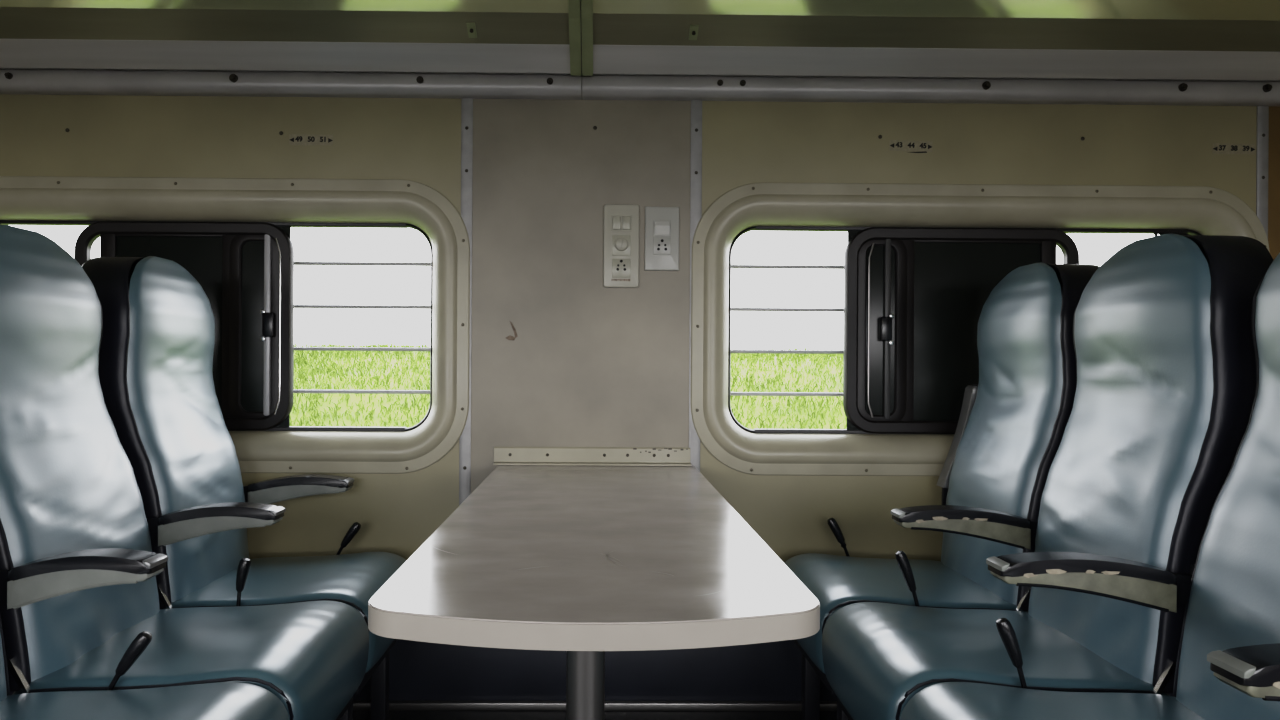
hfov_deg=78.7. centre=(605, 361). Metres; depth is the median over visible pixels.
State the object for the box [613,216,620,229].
rocker switch
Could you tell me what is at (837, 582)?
seat cushion
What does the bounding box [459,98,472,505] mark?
trim
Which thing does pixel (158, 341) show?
seat
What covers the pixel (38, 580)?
seat
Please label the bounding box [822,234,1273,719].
seat
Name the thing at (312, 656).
seat cushion
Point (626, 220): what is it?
rocker switch
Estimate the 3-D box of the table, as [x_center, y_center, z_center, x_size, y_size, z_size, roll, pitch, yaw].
[-0.028,0.605,1.533,0.563,0.730,1.334,0,0,-1]
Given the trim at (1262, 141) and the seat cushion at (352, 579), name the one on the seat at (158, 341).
the seat cushion at (352, 579)
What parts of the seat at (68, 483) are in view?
backrest, panel, plate, armrest, recline lever, seat frame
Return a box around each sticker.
[289,134,332,145]
[889,140,932,152]
[1212,143,1254,154]
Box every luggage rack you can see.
[0,0,581,99]
[581,0,1279,105]
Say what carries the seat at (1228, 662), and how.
on the floor
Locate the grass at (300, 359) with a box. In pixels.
[290,341,845,428]
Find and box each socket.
[612,259,630,277]
[654,238,670,254]
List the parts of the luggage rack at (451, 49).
rail, clip plate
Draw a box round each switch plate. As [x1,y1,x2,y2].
[603,204,638,287]
[645,207,678,270]
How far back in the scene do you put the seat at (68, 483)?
1.43 m
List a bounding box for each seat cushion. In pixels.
[0,682,289,719]
[12,601,368,719]
[160,552,406,672]
[785,553,1026,673]
[822,602,1169,719]
[900,682,1205,719]
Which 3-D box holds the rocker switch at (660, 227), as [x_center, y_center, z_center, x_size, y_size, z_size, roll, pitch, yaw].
[0.158,-0.376,2.187,0.041,0.035,0.014,0,0,-1]
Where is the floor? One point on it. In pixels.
(357, 715)
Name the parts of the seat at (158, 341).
backrest, panel, plate, armrest, leg, seat frame, leg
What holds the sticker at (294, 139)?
attached to the wall
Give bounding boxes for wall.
[0,0,1279,611]
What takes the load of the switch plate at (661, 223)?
attached to the wall
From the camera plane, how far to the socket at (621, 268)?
2.19 m
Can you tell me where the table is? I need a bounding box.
[368,447,819,719]
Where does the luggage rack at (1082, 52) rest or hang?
attached to the wall
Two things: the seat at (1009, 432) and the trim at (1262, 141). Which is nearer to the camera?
the seat at (1009, 432)
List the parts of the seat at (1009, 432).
leg, seat frame, leg, recline lever, plate, panel, backrest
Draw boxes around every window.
[0,176,469,473]
[691,182,1269,475]
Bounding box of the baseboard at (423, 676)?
[10,639,1172,710]
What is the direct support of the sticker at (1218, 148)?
attached to the wall
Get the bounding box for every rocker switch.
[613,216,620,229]
[622,216,630,229]
[655,222,669,233]
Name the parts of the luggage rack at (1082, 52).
clip plate, rail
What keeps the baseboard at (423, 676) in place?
attached to the wall
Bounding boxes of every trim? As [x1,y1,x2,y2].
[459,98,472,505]
[689,100,701,471]
[1256,106,1268,238]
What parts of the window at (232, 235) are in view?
pane frame, sash, pane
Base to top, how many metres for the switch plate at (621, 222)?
0.231 m
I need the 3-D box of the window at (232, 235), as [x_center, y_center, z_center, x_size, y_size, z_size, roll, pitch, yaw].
[-1.205,-0.103,2.244,1.642,0.826,0.158,0,0,-1]
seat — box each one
[0,224,368,719]
[0,548,289,719]
[82,256,406,719]
[785,263,1099,719]
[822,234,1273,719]
[900,253,1279,719]
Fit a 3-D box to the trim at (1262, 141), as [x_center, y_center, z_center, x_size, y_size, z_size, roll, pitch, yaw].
[1.863,0.045,2.216,0.032,1.552,0.008,0,0,-1]
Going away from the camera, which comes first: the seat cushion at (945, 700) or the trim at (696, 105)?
the seat cushion at (945, 700)
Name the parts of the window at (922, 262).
pane, sash, pane frame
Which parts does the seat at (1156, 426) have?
seat frame, recline lever, armrest, plate, panel, backrest, hinge plate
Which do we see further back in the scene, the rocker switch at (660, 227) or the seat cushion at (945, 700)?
the rocker switch at (660, 227)
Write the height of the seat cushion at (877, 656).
0.199 m
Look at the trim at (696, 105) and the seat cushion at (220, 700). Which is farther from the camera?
the trim at (696, 105)
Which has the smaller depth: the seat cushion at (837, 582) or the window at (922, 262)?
the seat cushion at (837, 582)
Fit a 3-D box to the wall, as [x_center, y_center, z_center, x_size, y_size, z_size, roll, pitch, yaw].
[-0.023,-0.180,2.278,6.200,2.300,0.164,0,0,-1]
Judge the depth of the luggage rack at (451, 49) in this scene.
2.09 m
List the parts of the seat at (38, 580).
panel, backrest, plate, armrest, recline lever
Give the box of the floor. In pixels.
[353,710,836,719]
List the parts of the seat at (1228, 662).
recline lever, armrest, plate, backrest, panel, armrest, plate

